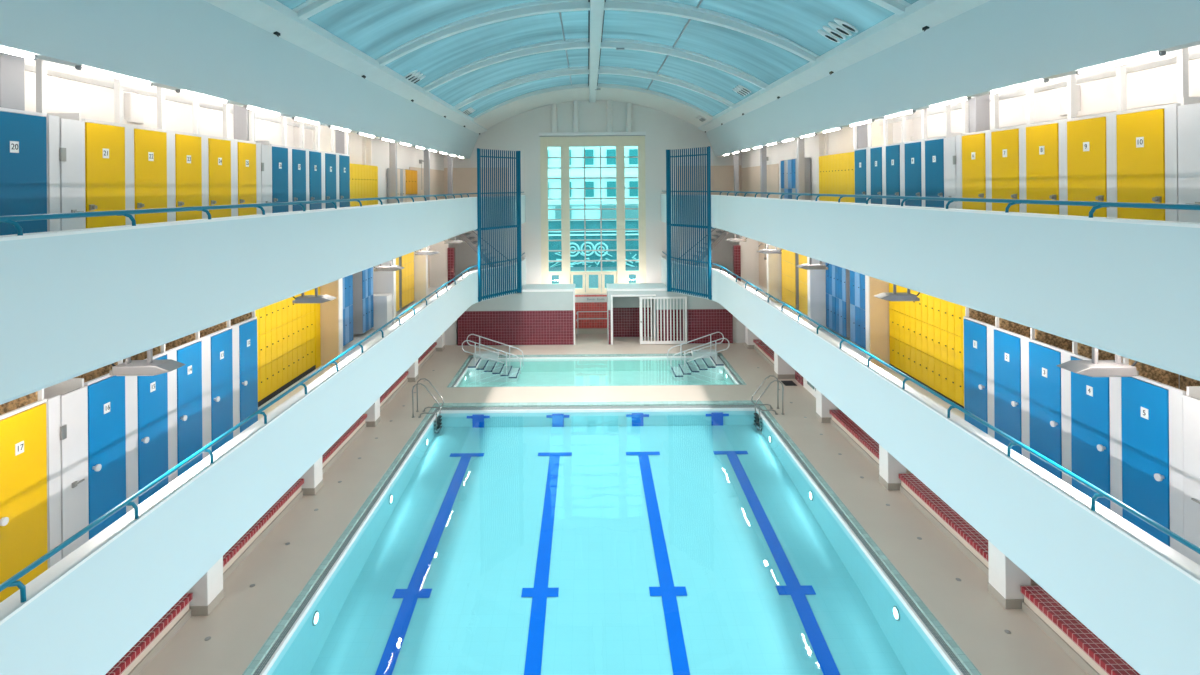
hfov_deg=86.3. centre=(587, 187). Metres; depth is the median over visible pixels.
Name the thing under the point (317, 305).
trim
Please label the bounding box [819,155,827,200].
locker
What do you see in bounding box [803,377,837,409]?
door
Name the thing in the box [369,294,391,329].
block
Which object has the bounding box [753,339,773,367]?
tiled bench
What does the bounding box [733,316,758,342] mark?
wall
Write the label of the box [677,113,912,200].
wall
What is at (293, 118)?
batten
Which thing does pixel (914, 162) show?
cabin
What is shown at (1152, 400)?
cabin
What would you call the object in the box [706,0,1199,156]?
wall
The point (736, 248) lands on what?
pier
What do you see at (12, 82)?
pillar
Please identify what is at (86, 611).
parapet
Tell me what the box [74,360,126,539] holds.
cabin
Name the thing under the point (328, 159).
cabin
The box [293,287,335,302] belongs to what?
floodlight
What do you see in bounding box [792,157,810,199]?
locker
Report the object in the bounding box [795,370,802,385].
tiled bench
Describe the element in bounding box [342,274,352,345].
locker
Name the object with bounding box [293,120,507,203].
wall
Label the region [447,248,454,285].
pier
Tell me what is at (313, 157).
cabin
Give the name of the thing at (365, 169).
locker
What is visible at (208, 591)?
column
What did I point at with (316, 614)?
lamp
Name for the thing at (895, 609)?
lamp
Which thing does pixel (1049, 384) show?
cabin
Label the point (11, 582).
handrail
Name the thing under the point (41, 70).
frame
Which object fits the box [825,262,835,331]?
locker
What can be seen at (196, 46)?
wall
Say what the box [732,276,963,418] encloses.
floor
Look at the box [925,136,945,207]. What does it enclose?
cabin
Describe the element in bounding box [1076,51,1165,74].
batten
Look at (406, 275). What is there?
locker
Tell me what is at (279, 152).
cabin
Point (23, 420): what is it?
cabin
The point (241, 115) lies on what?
pillar
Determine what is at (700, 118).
ceiling vent
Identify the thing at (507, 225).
slatted screen
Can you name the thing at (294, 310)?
locker
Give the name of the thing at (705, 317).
wall
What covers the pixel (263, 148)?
cabin
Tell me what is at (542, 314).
wall
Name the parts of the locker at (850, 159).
locker door, locker door, locker door, locker door, locker door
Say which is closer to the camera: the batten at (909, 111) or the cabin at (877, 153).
the batten at (909, 111)
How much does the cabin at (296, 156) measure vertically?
2.105 m
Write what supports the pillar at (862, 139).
attached to the ceiling
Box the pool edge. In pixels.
[242,400,981,674]
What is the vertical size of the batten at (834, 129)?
0.102 m
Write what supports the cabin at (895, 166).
on the floor
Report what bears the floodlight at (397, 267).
hanging from the floor
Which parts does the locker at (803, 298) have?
locker door, locker door, locker door, locker door, locker door, locker door, locker door, locker door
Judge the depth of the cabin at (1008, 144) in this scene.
10.24 m
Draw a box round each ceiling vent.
[404,70,424,83]
[463,107,474,114]
[696,116,705,121]
[732,85,750,95]
[817,18,857,42]
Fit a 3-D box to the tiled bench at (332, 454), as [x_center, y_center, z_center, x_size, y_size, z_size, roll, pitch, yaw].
[-7.012,6.810,16.840,1.160,0.400,3.660,0,0,0]
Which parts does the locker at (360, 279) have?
locker door, locker door, locker door, locker door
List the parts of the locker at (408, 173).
locker door, locker door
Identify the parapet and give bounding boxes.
[0,195,525,404]
[0,257,525,674]
[660,194,1199,380]
[661,256,1199,674]
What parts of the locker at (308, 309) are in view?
locker door, locker door, locker door, locker door, locker door, locker door, locker door, locker door, locker door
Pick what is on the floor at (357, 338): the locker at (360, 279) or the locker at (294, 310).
the locker at (360, 279)
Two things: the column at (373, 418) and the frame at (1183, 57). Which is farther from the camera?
the column at (373, 418)
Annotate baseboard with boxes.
[258,365,315,406]
[889,364,963,408]
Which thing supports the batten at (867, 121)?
attached to the light track right trim
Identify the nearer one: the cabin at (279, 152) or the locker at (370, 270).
the cabin at (279, 152)
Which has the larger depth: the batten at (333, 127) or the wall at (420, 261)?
the wall at (420, 261)
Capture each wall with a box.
[0,0,478,158]
[24,57,294,146]
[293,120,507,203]
[320,278,342,364]
[373,258,395,324]
[411,247,427,302]
[428,239,448,287]
[444,100,741,330]
[444,320,456,344]
[457,284,574,345]
[548,220,638,266]
[575,295,606,333]
[606,283,732,344]
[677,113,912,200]
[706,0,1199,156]
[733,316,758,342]
[739,235,766,288]
[766,244,784,302]
[807,257,831,329]
[865,275,889,367]
[911,45,1199,140]
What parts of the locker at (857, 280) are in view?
locker door, locker door, locker door, locker door, locker door, locker door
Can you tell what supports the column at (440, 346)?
on the floor at (238, 627)
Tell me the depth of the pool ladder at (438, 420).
19.50 m
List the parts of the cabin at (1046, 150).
number plate, head rail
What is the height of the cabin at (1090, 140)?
2.105 m
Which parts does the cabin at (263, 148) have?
door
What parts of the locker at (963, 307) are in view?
locker door, locker door, locker door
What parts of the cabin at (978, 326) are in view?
number plate, door, head rail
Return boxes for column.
[187,556,223,615]
[300,456,322,494]
[364,398,380,426]
[406,359,418,381]
[435,333,444,350]
[745,326,757,348]
[774,352,794,378]
[816,389,835,422]
[879,444,905,489]
[988,541,1030,608]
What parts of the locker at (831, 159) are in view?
locker door, locker door, locker door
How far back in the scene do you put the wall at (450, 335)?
28.35 m
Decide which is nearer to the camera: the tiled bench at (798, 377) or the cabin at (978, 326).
the cabin at (978, 326)
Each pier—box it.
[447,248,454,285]
[733,245,740,281]
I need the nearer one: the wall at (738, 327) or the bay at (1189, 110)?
the bay at (1189, 110)
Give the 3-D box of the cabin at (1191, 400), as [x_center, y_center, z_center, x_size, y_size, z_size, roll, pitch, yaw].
[7.107,3.300,6.971,0.742,2.080,0.609,0,0,0]
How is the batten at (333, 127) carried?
attached to the light track left trim
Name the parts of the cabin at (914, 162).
head rail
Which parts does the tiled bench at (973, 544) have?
seat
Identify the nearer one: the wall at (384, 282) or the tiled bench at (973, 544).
the tiled bench at (973, 544)
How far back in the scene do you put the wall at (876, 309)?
15.40 m
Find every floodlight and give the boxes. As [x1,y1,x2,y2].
[109,349,185,375]
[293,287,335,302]
[374,260,403,270]
[415,246,439,254]
[444,236,464,243]
[726,234,746,241]
[756,244,781,253]
[796,257,828,269]
[874,284,919,300]
[1057,347,1138,376]
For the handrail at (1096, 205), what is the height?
0.186 m
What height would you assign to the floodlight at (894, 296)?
0.455 m
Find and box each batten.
[0,46,37,59]
[75,65,152,86]
[176,89,227,103]
[243,105,280,115]
[292,117,319,124]
[328,126,350,131]
[357,132,374,137]
[822,127,841,132]
[849,120,874,126]
[884,110,915,118]
[928,97,970,108]
[989,78,1048,94]
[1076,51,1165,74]
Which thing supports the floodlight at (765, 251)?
hanging from the floor
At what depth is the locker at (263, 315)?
13.20 m
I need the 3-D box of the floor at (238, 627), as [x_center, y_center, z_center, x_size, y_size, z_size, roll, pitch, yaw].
[0.310,7.098,12.800,16.800,0.300,37.600,0,0,0]
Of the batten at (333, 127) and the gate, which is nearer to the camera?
the batten at (333, 127)
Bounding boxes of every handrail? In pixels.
[0,192,523,235]
[0,252,524,602]
[462,340,520,373]
[467,334,523,366]
[662,191,1199,217]
[662,251,1199,553]
[667,332,723,364]
[670,338,729,372]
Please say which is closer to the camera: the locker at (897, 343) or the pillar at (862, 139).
the locker at (897, 343)
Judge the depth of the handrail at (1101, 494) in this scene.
7.88 m
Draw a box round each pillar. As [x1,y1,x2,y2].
[0,52,24,109]
[234,105,254,140]
[335,129,348,154]
[389,141,396,202]
[424,149,429,200]
[447,154,452,198]
[734,153,738,195]
[760,146,766,197]
[797,138,804,199]
[857,123,867,148]
[969,94,989,132]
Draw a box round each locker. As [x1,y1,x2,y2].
[255,305,271,401]
[270,299,287,392]
[287,294,301,381]
[301,288,314,372]
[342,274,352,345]
[350,163,351,206]
[351,164,360,206]
[352,269,367,333]
[360,164,369,205]
[368,267,373,329]
[369,165,377,204]
[387,168,405,203]
[396,257,398,311]
[399,252,413,307]
[405,169,411,194]
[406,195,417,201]
[411,170,417,194]
[781,159,791,198]
[781,249,798,308]
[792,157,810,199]
[799,254,807,314]
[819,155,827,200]
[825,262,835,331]
[827,154,836,201]
[835,266,849,337]
[836,153,846,201]
[846,152,854,202]
[850,270,865,348]
[889,283,905,372]
[904,287,922,382]
[921,293,941,393]
[940,299,962,405]
[962,306,964,405]
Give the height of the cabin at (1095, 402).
2.180 m
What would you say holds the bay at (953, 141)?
on the floor
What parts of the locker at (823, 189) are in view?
locker door, locker door, locker door, locker door, locker door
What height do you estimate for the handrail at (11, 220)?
0.186 m
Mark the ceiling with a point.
(502, 60)
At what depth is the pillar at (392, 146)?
20.82 m
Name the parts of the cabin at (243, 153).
head rail, door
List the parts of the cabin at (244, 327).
head rail, door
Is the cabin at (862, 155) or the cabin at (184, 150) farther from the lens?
the cabin at (862, 155)
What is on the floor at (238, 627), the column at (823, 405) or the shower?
the column at (823, 405)
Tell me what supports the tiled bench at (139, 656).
on the floor at (238, 627)
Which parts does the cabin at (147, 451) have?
knob, door, number plate, head rail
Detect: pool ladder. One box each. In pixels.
[412,378,443,433]
[751,375,783,430]
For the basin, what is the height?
0.800 m
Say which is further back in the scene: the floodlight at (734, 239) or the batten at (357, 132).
the floodlight at (734, 239)
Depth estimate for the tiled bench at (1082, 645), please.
9.43 m
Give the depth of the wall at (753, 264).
28.48 m
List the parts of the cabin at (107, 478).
knob, head rail, door, number plate, panel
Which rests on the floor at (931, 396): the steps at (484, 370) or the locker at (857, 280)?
the locker at (857, 280)
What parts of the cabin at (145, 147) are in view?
head rail, number plate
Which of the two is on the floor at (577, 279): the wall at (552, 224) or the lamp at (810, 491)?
the wall at (552, 224)
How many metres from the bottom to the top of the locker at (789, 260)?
2.050 m
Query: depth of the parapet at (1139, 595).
7.65 m
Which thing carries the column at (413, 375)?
on the floor at (238, 627)
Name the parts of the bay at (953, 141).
door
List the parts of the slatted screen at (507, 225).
post, post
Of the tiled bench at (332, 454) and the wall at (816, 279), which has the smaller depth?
the tiled bench at (332, 454)
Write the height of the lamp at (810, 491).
0.217 m
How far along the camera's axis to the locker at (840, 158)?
18.17 m
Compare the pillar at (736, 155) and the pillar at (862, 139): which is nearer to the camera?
the pillar at (862, 139)
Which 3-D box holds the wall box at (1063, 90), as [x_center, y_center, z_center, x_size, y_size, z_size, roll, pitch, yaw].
[8.178,-1.470,10.865,0.120,0.500,0.330,0,0,0]
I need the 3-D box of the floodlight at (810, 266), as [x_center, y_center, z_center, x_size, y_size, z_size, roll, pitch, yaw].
[5.779,1.878,16.400,0.817,0.455,0.300,0,0,0]
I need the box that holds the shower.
[419,160,423,181]
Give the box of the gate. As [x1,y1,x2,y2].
[639,297,686,343]
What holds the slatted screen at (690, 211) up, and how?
attached to the parapet at (1139, 595)
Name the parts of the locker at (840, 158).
locker door, locker door, locker door, locker door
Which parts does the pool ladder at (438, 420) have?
handrail, handrail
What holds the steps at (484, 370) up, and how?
on the basin
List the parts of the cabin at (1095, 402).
head rail, number plate, door, knob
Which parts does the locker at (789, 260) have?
locker door, locker door, locker door, locker door, locker door, locker door, locker door, locker door, locker door, locker door, locker door, locker door, locker door, locker door, locker door, locker door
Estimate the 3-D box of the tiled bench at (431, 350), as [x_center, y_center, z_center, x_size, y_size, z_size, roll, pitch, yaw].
[-7.012,6.810,25.365,1.160,0.400,3.810,0,0,0]
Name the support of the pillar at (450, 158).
on the floor
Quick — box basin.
[458,360,734,386]
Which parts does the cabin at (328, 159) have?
panel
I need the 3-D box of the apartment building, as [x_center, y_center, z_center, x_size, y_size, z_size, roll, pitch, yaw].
[0.220,-3.502,54.850,32.000,19.100,6.300,0,0,0]
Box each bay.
[44,378,88,567]
[47,113,85,231]
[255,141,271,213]
[944,133,962,208]
[1178,97,1199,222]
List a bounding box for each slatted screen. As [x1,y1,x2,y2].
[474,148,521,301]
[666,146,713,299]
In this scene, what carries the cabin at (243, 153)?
on the floor
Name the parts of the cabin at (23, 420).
knob, number plate, head rail, panel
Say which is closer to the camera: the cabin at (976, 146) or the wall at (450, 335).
the cabin at (976, 146)
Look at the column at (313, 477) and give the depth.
14.55 m
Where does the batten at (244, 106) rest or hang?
attached to the light track left trim
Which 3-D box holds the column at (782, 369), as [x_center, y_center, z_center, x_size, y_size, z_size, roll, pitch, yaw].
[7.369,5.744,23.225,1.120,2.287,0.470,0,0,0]
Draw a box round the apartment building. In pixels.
[548,146,637,218]
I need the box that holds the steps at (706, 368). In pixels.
[671,349,723,380]
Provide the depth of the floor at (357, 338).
17.34 m
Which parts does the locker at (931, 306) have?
locker door, locker door, locker door, locker door, locker door, locker door, locker door, locker door, locker door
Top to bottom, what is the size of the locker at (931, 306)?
2.010 m
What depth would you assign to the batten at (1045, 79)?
9.29 m
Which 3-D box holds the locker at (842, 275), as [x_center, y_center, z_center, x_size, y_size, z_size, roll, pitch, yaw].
[7.435,3.212,18.320,0.434,2.050,0.732,0,0,0]
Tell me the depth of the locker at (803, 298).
21.48 m
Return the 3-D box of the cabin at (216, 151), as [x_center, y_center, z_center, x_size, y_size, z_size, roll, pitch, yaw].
[-6.923,0.206,10.794,1.490,2.105,0.848,0,0,0]
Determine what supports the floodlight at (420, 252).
hanging from the floor
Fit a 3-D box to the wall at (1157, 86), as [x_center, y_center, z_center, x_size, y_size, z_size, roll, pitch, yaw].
[8.394,2.169,12.700,0.350,9.420,37.400,0,0,0]
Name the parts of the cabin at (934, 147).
head rail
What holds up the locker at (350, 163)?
on the floor
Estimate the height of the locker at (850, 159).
2.050 m
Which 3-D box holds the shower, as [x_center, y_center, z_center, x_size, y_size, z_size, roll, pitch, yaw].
[-6.803,-0.512,26.400,0.303,1.240,0.080,0,0,0]
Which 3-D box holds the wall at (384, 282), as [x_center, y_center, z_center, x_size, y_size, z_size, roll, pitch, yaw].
[-6.974,3.109,20.625,1.500,2.700,0.250,0,0,0]
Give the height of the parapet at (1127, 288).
1.335 m
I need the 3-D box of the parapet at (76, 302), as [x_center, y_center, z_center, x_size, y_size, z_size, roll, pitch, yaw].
[-4.596,1.065,12.575,1.597,1.335,37.135,0,0,3]
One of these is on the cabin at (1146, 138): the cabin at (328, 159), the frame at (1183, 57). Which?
the frame at (1183, 57)
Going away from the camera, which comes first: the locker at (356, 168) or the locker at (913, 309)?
the locker at (913, 309)
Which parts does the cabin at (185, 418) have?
head rail, knob, number plate, door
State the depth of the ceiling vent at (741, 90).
20.80 m
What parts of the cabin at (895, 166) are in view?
door, head rail, panel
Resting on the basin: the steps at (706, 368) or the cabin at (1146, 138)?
the steps at (706, 368)
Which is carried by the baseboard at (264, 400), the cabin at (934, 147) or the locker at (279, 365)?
the locker at (279, 365)
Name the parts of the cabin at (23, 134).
number plate, head rail, panel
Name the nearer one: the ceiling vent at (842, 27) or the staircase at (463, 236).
the ceiling vent at (842, 27)
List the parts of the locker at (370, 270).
locker door, locker door, locker door, locker door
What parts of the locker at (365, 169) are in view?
locker door, locker door, locker door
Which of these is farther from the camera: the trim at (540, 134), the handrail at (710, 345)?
the trim at (540, 134)
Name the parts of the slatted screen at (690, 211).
post, post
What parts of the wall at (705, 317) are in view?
door frame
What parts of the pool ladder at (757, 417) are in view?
handrail, handrail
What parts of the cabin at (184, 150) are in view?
head rail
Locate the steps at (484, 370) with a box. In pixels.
[467,351,519,381]
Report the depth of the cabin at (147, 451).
9.03 m
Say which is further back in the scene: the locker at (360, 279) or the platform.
the platform
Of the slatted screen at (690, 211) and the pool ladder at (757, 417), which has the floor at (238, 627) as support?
the pool ladder at (757, 417)
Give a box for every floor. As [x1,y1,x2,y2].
[138,331,1088,674]
[258,279,456,419]
[549,266,638,291]
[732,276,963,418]
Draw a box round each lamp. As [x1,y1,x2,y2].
[312,611,318,625]
[389,494,392,503]
[809,490,812,500]
[893,606,899,620]
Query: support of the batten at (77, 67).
attached to the light track left trim
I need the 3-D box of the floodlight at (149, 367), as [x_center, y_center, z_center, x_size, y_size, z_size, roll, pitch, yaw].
[-5.247,1.972,7.560,0.817,0.455,0.300,0,0,0]
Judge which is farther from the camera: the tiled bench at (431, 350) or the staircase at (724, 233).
the staircase at (724, 233)
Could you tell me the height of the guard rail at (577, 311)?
1.147 m
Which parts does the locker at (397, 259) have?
locker door, locker door, locker door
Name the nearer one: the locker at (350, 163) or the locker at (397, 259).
the locker at (350, 163)
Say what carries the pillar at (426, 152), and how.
on the floor
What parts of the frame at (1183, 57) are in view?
post, post, post, post, post, post, post, post, post, post, post, post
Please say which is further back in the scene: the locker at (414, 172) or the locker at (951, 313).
the locker at (414, 172)
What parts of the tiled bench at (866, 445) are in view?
seat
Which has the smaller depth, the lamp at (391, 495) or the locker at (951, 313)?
the locker at (951, 313)
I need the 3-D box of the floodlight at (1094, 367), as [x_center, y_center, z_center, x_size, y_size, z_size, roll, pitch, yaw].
[5.779,1.878,7.200,0.817,0.455,0.300,0,0,0]
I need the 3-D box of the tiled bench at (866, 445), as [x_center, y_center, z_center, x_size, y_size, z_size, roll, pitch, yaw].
[7.627,6.685,16.840,1.160,0.400,3.660,0,0,0]
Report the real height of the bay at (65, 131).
2.170 m
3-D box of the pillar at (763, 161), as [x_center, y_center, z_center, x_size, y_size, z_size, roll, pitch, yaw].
[6.845,-0.593,24.940,0.200,3.470,0.170,0,0,0]
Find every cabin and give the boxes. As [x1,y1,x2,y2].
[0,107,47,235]
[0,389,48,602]
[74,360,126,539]
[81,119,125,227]
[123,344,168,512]
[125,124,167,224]
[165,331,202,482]
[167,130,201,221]
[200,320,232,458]
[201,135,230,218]
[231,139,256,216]
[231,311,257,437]
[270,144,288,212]
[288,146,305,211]
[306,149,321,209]
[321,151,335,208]
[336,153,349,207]
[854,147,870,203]
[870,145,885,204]
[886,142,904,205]
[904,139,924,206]
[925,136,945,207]
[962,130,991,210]
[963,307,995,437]
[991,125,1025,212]
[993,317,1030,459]
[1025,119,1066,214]
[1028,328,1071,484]
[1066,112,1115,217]
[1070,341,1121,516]
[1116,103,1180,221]
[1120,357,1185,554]
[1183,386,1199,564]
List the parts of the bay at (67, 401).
door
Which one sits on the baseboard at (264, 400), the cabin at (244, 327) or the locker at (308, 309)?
the locker at (308, 309)
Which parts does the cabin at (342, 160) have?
panel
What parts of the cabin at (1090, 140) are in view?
number plate, head rail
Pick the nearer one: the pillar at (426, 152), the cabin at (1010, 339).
the cabin at (1010, 339)
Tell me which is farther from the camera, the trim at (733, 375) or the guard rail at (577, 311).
the guard rail at (577, 311)
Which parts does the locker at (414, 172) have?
locker door, locker door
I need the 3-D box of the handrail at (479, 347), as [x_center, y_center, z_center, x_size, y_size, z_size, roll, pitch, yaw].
[-3.787,6.685,26.150,2.328,1.396,0.040,0,0,0]
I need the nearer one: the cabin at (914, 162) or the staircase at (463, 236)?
the cabin at (914, 162)
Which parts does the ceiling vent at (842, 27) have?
nozzle plate, nozzle plate, nozzle plate, nozzle plate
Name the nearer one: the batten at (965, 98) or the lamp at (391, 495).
the batten at (965, 98)
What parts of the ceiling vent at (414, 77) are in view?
nozzle plate, nozzle plate, nozzle plate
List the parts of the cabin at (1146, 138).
number plate, head rail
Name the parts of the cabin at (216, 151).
panel, head rail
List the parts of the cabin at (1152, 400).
number plate, door, head rail, knob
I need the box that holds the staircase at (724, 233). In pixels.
[678,228,728,265]
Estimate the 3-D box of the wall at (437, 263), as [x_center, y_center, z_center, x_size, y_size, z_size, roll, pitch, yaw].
[-6.678,3.107,26.770,0.905,2.700,3.740,0,0,0]
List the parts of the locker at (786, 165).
locker door, locker door, locker door, locker door, locker door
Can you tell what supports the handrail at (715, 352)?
on the steps at (706, 368)
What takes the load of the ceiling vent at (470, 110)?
in the ceiling
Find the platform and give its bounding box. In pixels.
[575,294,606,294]
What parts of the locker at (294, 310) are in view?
locker door, locker door, locker door, locker door, locker door, locker door, locker door, locker door, locker door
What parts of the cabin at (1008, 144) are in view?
head rail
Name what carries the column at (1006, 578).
on the floor at (238, 627)
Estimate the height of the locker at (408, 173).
0.950 m
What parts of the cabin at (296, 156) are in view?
head rail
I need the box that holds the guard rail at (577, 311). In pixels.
[576,311,606,326]
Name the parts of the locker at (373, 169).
locker door, locker door, locker door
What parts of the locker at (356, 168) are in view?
locker door, locker door, locker door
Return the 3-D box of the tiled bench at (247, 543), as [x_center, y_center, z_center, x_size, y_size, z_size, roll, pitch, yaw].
[-7.012,6.810,12.720,1.160,0.400,3.600,0,0,0]
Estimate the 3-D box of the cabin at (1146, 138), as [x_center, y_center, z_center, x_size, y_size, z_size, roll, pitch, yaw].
[7.426,0.084,7.755,1.490,2.105,0.843,0,0,0]
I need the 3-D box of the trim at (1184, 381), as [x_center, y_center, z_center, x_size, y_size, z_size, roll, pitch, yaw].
[7.492,2.531,7.697,0.040,0.850,0.760,0,0,0]
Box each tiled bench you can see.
[105,593,192,674]
[223,478,303,581]
[322,414,366,473]
[380,371,408,411]
[418,342,436,370]
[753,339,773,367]
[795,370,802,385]
[829,410,910,472]
[899,473,1037,585]
[1020,585,1139,674]
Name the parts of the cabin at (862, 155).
door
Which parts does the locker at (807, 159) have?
locker door, locker door, locker door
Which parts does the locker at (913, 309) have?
locker door, locker door, locker door, locker door, locker door, locker door, locker door, locker door, locker door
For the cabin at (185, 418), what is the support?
on the floor at (357, 338)
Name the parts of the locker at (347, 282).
locker door, locker door, locker door, locker door, locker door, locker door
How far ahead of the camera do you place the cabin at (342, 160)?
16.29 m
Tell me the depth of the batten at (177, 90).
9.58 m
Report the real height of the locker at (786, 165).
2.080 m
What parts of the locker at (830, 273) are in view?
locker door, locker door, locker door, locker door, locker door, locker door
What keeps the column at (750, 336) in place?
on the floor at (238, 627)
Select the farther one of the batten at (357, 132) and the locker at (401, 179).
the locker at (401, 179)
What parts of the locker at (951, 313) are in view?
locker door, locker door, locker door, locker door, locker door, locker door, locker door, locker door, locker door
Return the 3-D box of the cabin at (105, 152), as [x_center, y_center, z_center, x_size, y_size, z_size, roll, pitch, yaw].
[-6.923,0.206,8.312,1.490,2.105,0.691,0,0,0]
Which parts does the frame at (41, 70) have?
post, post, post, post, post, post, post, post, post, post, post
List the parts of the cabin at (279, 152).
head rail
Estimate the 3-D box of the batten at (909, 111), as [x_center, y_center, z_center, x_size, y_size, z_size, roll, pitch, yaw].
[6.293,-1.489,12.932,0.090,0.102,1.220,0,0,0]
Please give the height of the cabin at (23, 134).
2.105 m
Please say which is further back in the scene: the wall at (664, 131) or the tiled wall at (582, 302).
the wall at (664, 131)
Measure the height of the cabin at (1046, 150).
2.105 m
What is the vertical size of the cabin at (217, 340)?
2.180 m
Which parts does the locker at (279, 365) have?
locker door, locker door, locker door, locker door, locker door, locker door, locker door, locker door, locker door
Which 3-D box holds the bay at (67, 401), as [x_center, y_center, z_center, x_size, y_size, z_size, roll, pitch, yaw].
[-6.550,3.416,7.675,0.742,2.080,0.567,0,0,0]
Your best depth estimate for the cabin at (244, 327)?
11.62 m
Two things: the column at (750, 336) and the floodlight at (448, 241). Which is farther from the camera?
the column at (750, 336)
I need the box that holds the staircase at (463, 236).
[459,231,510,266]
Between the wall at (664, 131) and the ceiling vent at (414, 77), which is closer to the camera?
the ceiling vent at (414, 77)
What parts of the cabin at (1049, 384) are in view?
number plate, door, head rail, knob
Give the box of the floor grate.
[781,381,796,385]
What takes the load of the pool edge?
attached to the floor at (238, 627)
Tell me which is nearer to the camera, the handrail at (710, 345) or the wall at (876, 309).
the wall at (876, 309)
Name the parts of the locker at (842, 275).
locker door, locker door, locker door, locker door, locker door, locker door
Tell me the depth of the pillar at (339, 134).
16.81 m
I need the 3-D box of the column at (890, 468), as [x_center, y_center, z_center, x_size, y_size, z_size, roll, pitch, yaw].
[7.029,5.747,14.775,0.440,2.287,0.470,0,0,0]
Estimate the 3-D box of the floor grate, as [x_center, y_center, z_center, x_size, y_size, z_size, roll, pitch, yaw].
[7.059,6.884,22.475,0.400,0.012,0.550,0,0,0]
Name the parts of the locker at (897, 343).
locker door, locker door, locker door, locker door, locker door, locker door, locker door, locker door, locker door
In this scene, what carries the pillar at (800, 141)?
on the floor
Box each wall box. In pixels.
[124,93,143,123]
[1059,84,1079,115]
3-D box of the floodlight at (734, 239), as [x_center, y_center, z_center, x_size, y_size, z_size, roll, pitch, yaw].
[5.779,1.878,24.800,0.817,0.455,0.300,0,0,0]
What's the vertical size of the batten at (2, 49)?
0.102 m
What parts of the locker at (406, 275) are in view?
locker door, locker door, locker door, locker door, locker door, locker door, locker door, locker door, locker door, locker door, locker door, locker door, locker door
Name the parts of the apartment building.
cornice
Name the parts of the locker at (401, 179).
locker door, locker door, locker door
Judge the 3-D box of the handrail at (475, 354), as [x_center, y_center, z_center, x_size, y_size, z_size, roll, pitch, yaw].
[-3.787,6.685,25.100,2.328,1.396,0.040,0,0,0]
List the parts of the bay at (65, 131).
door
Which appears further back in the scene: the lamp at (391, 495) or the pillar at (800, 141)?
the pillar at (800, 141)
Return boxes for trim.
[315,287,320,368]
[447,353,745,386]
[538,132,645,136]
[1180,375,1199,390]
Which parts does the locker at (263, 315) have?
locker door, locker door, locker door, locker door, locker door, locker door, locker door, locker door, locker door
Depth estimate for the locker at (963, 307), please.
12.33 m
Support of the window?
in the wall at (664, 131)
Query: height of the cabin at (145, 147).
2.105 m
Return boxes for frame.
[24,59,347,153]
[853,47,1199,148]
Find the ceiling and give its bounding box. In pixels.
[204,0,989,133]
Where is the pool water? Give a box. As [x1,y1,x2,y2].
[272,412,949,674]
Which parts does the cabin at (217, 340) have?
head rail, door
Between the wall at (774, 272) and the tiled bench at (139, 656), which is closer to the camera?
the tiled bench at (139, 656)
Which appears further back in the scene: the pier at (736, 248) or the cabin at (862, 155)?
the pier at (736, 248)
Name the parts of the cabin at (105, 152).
head rail, number plate, panel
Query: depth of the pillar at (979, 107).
11.32 m
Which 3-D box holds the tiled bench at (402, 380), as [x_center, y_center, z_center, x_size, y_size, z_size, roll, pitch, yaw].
[-7.012,6.810,21.065,1.160,0.400,3.810,0,0,0]
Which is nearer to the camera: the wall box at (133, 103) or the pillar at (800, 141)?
the wall box at (133, 103)
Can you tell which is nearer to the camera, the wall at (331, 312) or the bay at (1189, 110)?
the bay at (1189, 110)
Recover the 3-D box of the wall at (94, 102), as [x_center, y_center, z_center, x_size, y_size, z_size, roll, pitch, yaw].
[-7.856,2.307,12.700,0.350,9.420,37.400,0,0,0]
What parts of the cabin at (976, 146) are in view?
head rail, panel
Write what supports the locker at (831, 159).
on the floor
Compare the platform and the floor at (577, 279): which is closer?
the platform
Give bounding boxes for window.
[540,136,645,293]
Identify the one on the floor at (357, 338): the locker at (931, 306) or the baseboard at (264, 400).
the baseboard at (264, 400)
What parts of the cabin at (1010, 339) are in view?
door, head rail, knob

